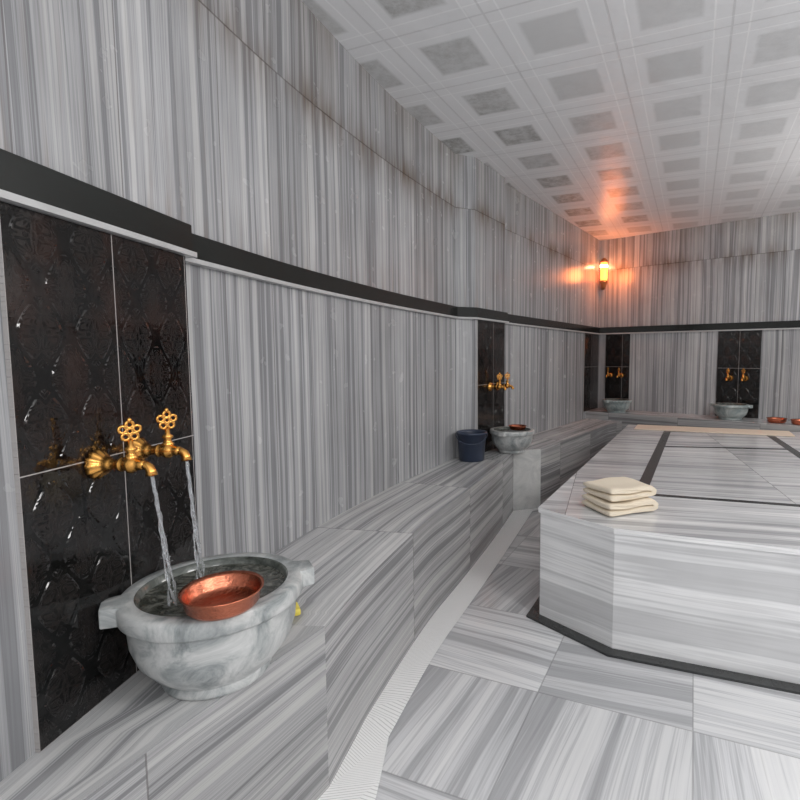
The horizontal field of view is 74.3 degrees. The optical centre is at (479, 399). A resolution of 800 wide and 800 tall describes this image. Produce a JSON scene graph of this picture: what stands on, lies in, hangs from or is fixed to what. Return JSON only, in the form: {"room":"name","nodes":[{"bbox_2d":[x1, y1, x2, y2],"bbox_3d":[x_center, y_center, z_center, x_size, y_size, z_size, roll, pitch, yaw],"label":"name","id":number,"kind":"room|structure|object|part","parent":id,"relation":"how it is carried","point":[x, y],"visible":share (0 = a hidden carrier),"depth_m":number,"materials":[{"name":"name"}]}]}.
{"room":"spa","nodes":[
{"label":"spa","id":0,"kind":"room"},
{"bbox_2d":[0,0,599,781],"bbox_3d":[-0.151,-0.362,2.974,1.023,3.020,9.690,1,5,16],"label":"wall","id":1,"kind":"structure","parent":0,"point":[249,125],"depth_m":2.30,"materials":[{"name":"stone"}]},
{"bbox_2d":[0,201,197,752],"bbox_3d":[-0.929,0.159,1.355,0.011,1.153,0.576,0,5,4],"label":"tile panel","id":2,"kind":"object","parent":1,"relation":"attached to","point":[95,322],"visible":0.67,"depth_m":1.23,"materials":[{"name":"black tile"}]},
{"bbox_2d":[83,417,157,478],"bbox_3d":[-0.853,0.117,1.247,0.156,0.152,0.075,0,5,4],"label":"tap","id":3,"kind":"object","parent":2,"relation":"attached to","point":[98,463],"visible":1,"depth_m":1.24,"materials":[{"name":"gold metal"}]},
{"bbox_2d":[125,408,191,460],"bbox_3d":[-0.843,0.096,1.378,0.156,0.152,0.075,0,5,4],"label":"tap","id":4,"kind":"object","parent":2,"relation":"attached to","point":[167,449],"visible":0.97,"depth_m":1.37,"materials":[{"name":"gold metal"}]},
{"bbox_2d":[0,189,799,334],"bbox_3d":[0.886,-0.516,2.386,4.999,0.015,8.992,4,6,38],"label":"trim","id":5,"kind":"structure","parent":1,"relation":"attached to","point":[5,196],"depth_m":1.58,"materials":[{"name":"stone"}]},
{"bbox_2d":[0,148,799,332],"bbox_3d":[0.886,-0.565,2.381,4.999,0.081,8.992,4,6,38],"label":"trim","id":6,"kind":"structure","parent":1,"relation":"attached to","point":[21,176],"depth_m":1.76,"materials":[{"name":"black stone"}]},
{"bbox_2d":[478,320,504,451],"bbox_3d":[0.101,-0.121,4.666,0.011,1.153,0.510,3,6,29],"label":"tile panel","id":7,"kind":"object","parent":1,"relation":"attached to","point":[491,335],"visible":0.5,"depth_m":4.64,"materials":[{"name":"black tile"}]},
{"bbox_2d":[487,372,506,390],"bbox_3d":[0.157,-0.159,4.572,0.174,0.169,0.084,3,6,29],"label":"tap","id":8,"kind":"object","parent":7,"relation":"attached to","point":[490,386],"visible":1,"depth_m":4.56,"materials":[{"name":"gold metal"}]},
{"bbox_2d":[495,372,513,389],"bbox_3d":[0.232,-0.170,4.705,0.174,0.169,0.084,3,6,29],"label":"tap","id":9,"kind":"object","parent":7,"relation":"attached to","point":[506,385],"visible":0.83,"depth_m":4.69,"materials":[{"name":"gold metal"}]},
{"bbox_2d":[583,333,598,411],"bbox_3d":[1.542,-0.387,7.215,0.011,1.053,0.600,3,6,31],"label":"tile panel","id":10,"kind":"object","parent":1,"relation":"attached to","point":[591,341],"visible":0.93,"depth_m":7.19,"materials":[{"name":"black tile"}]},
{"bbox_2d":[600,258,607,289],"bbox_3d":[1.720,-1.755,7.258,0.110,0.436,0.190,0,5,0],"label":"wall lamp","id":11,"kind":"object","parent":1,"relation":"attached to","point":[604,262],"visible":1,"depth_m":7.18,"materials":[{"name":"glass"}]},
{"bbox_3d":[1.720,-1.780,7.216,0.100,0.250,0.100,0,5,0],"label":"lamp shade","id":12,"kind":"part","parent":11,"relation":"part of","materials":[{"name":"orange glass"}]},
{"bbox_2d":[302,0,799,240],"bbox_3d":[2.450,-1.863,2.803,7.500,0.001,9.700,0,5,0],"label":"ceiling","id":13,"kind":"structure","parent":0,"point":[617,118],"depth_m":3.25,"materials":[{"name":"stone"}]},
{"bbox_2d":[375,510,799,799],"bbox_3d":[2.450,1.146,3.058,7.500,0.001,9.700,0,5,0],"label":"floor","id":14,"kind":"structure","parent":0,"point":[508,706],"depth_m":1.99,"materials":[{"name":"stone"}]},
{"bbox_2d":[0,449,512,799],"bbox_3d":[-0.527,0.908,2.616,0.555,0.550,4.574,1,5,15],"label":"bench","id":15,"kind":"object","parent":14,"relation":"on","point":[384,565],"visible":0.89,"depth_m":1.65,"materials":[{"name":"grey stone"}]},
{"bbox_2d":[98,552,314,700],"bbox_3d":[-0.708,0.610,1.401,0.440,0.246,0.440,1,5,7],"label":"basin","id":16,"kind":"object","parent":15,"relation":"on","point":[192,659],"visible":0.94,"depth_m":1.27,"materials":[{"name":"stone"}]},
{"bbox_2d":[150,476,176,606],"bbox_3d":[-0.770,0.346,1.277,0.055,0.332,0.026,-3,6,-36],"label":"water stream","id":17,"kind":"object","parent":16,"relation":"on","point":[166,558],"visible":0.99,"depth_m":1.27,"materials":[{"name":"white"}]},
{"bbox_2d":[185,460,204,578],"bbox_3d":[-0.762,0.331,1.395,0.040,0.342,0.025,0,5,0],"label":"water stream","id":18,"kind":"object","parent":16,"relation":"on","point":[196,539],"visible":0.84,"depth_m":1.39,"materials":[{"name":"white"}]},
{"bbox_2d":[178,570,263,620],"bbox_3d":[-0.618,0.473,1.249,0.185,0.049,0.185,1,6,0],"label":"copper bowl","id":19,"kind":"object","parent":16,"relation":"on","point":[224,595],"visible":1,"depth_m":1.27,"materials":[{"name":"orange metal"}]},
{"bbox_2d":[295,602,300,615],"bbox_3d":[-0.620,0.695,1.725,0.040,0.022,0.065,-3,6,-29],"label":"soap bar","id":20,"kind":"object","parent":15,"relation":"on","point":[297,610],"visible":0.36,"depth_m":1.70,"materials":[{"name":"yellow"}]},
{"bbox_2d":[456,429,487,461],"bbox_3d":[-0.068,0.374,4.255,0.263,0.235,0.260,0,5,0],"label":"bucket","id":21,"kind":"object","parent":15,"relation":"on","point":[471,442],"visible":1,"depth_m":4.17,"materials":[{"name":"blue plastic"}]},
{"bbox_2d":[490,426,534,453],"bbox_3d":[0.285,0.358,4.627,0.397,0.201,0.397,-1,5,-14],"label":"basin","id":22,"kind":"object","parent":15,"relation":"on","point":[508,441],"visible":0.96,"depth_m":4.49,"materials":[{"name":"stone"}]},
{"bbox_2d":[509,424,526,430],"bbox_3d":[0.330,0.242,4.557,0.158,0.038,0.158,0,5,0],"label":"copper bowl","id":23,"kind":"object","parent":22,"relation":"on","point":[517,427],"visible":1,"depth_m":4.51,"materials":[{"name":"orange metal"}]},
{"bbox_2d":[318,508,537,799],"bbox_3d":[0.525,1.073,3.854,2.430,0.001,5.500,0,5,0],"label":"drain grating","id":24,"kind":"object","parent":14,"relation":"on","point":[358,776],"visible":0.89,"depth_m":2.23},
{"bbox_2d":[513,449,540,510],"bbox_3d":[0.423,0.727,4.741,0.267,0.552,0.016,-1,5,-13],"label":"marble pedestal slab","id":25,"kind":"object","parent":14,"relation":"on","point":[526,465],"visible":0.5,"depth_m":4.73,"materials":[{"name":"grey stone"}]},
{"bbox_2d":[496,418,621,504],"bbox_3d":[0.963,0.632,5.870,0.530,0.550,2.696,3,6,32],"label":"bench","id":26,"kind":"object","parent":14,"relation":"on","point":[565,449],"visible":0.5,"depth_m":5.50,"materials":[{"name":"grey stone"}]},
{"bbox_2d":[526,425,799,694],"bbox_3d":[2.679,0.790,3.691,3.742,0.603,4.015,2,5,23],"label":"platform","id":27,"kind":"object","parent":14,"relation":"on","point":[705,582],"visible":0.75,"depth_m":2.46,"materials":[{"name":"grey stone"}]},
{"bbox_2d":[582,493,657,516],"bbox_3d":[0.731,0.534,2.736,0.307,0.069,0.258,-2,5,-22],"label":"folded towel","id":28,"kind":"object","parent":27,"relation":"on","point":[645,504],"visible":0.65,"depth_m":2.64,"materials":[{"name":"beige fabric"}]},
{"bbox_2d":[583,477,656,501],"bbox_3d":[0.737,0.465,2.746,0.297,0.069,0.248,-2,5,-25],"label":"folded towel","id":29,"kind":"object","parent":28,"relation":"on","point":[612,489],"visible":1,"depth_m":2.68,"materials":[{"name":"beige fabric"}]},
{"bbox_2d":[634,425,794,436],"bbox_3d":[2.470,0.323,5.577,1.547,0.008,0.367,2,5,20],"label":"mat","id":30,"kind":"object","parent":27,"relation":"on","point":[639,427],"visible":1,"depth_m":5.52,"materials":[{"name":"beige fabric"}]},
{"bbox_2d":[585,408,799,431],"bbox_3d":[3.471,0.583,5.859,4.899,0.650,0.500,4,6,38],"label":"bench","id":31,"kind":"object","parent":14,"relation":"on","point":[630,417],"visible":0.22,"depth_m":6.37,"materials":[{"name":"grey stone"}]},
{"bbox_2d":[602,398,631,412],"bbox_3d":[1.830,0.077,6.961,0.387,0.171,0.387,2,5,18],"label":"basin","id":32,"kind":"object","parent":31,"relation":"on","point":[613,405],"visible":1,"depth_m":6.83,"materials":[{"name":"stone"}]},
{"bbox_2d":[709,403,752,419],"bbox_3d":[2.979,0.138,6.184,0.407,0.181,0.407,-1,5,-12],"label":"basin","id":33,"kind":"object","parent":31,"relation":"on","point":[724,411],"visible":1,"depth_m":6.05,"materials":[{"name":"stone"}]},
{"bbox_2d":[766,417,787,422],"bbox_3d":[3.346,0.229,5.864,0.210,0.053,0.210,0,5,0],"label":"copper bowl","id":34,"kind":"object","parent":31,"relation":"on","point":[769,419],"visible":1,"depth_m":5.81,"materials":[{"name":"orange metal"}]},
{"bbox_2d":[790,419,799,424],"bbox_3d":[3.524,0.244,5.687,0.231,0.053,0.231,0,5,0],"label":"copper bowl","id":35,"kind":"object","parent":31,"relation":"on","point":[793,421],"visible":1,"depth_m":5.66,"materials":[{"name":"orange metal"}]},
{"bbox_2d":[598,212,799,420],"bbox_3d":[3.665,-0.612,5.925,4.999,3.020,0.001,4,6,38],"label":"wall","id":36,"kind":"structure","parent":0,"point":[747,270],"depth_m":6.58,"materials":[{"name":"stone"}]},
{"bbox_2d":[605,334,629,398],"bbox_3d":[1.928,-0.395,7.305,0.350,1.053,0.011,4,6,38],"label":"tile panel","id":37,"kind":"object","parent":36,"relation":"attached to","point":[617,345],"visible":0.86,"depth_m":7.29,"materials":[{"name":"black tile"}]},
{"bbox_2d":[605,368,612,377],"bbox_3d":[1.801,-0.385,7.299,0.075,0.152,0.156,4,6,38],"label":"tap","id":38,"kind":"object","parent":37,"relation":"attached to","point":[610,375],"visible":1,"depth_m":7.29,"materials":[{"name":"gold metal"}]},
{"bbox_2d":[616,368,623,377],"bbox_3d":[1.927,-0.377,7.200,0.075,0.152,0.156,4,6,38],"label":"tap","id":39,"kind":"object","parent":37,"relation":"attached to","point":[620,375],"visible":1,"depth_m":7.19,"materials":[{"name":"gold metal"}]},
{"bbox_2d":[715,330,761,418],"bbox_3d":[3.150,-0.314,6.348,0.480,1.053,0.011,4,6,38],"label":"tile panel","id":40,"kind":"object","parent":36,"relation":"attached to","point":[737,350],"visible":0.93,"depth_m":6.33,"materials":[{"name":"black tile"}]},
{"bbox_2d":[725,368,732,380],"bbox_3d":[3.022,-0.307,6.331,0.084,0.169,0.174,4,6,38],"label":"tap","id":41,"kind":"object","parent":40,"relation":"attached to","point":[728,377],"visible":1,"depth_m":6.31,"materials":[{"name":"gold metal"}]},
{"bbox_2d":[741,368,748,381],"bbox_3d":[3.156,-0.299,6.226,0.084,0.169,0.174,4,6,38],"label":"tap","id":42,"kind":"object","parent":40,"relation":"attached to","point":[744,378],"visible":1,"depth_m":6.21,"materials":[{"name":"gold metal"}]}
]}

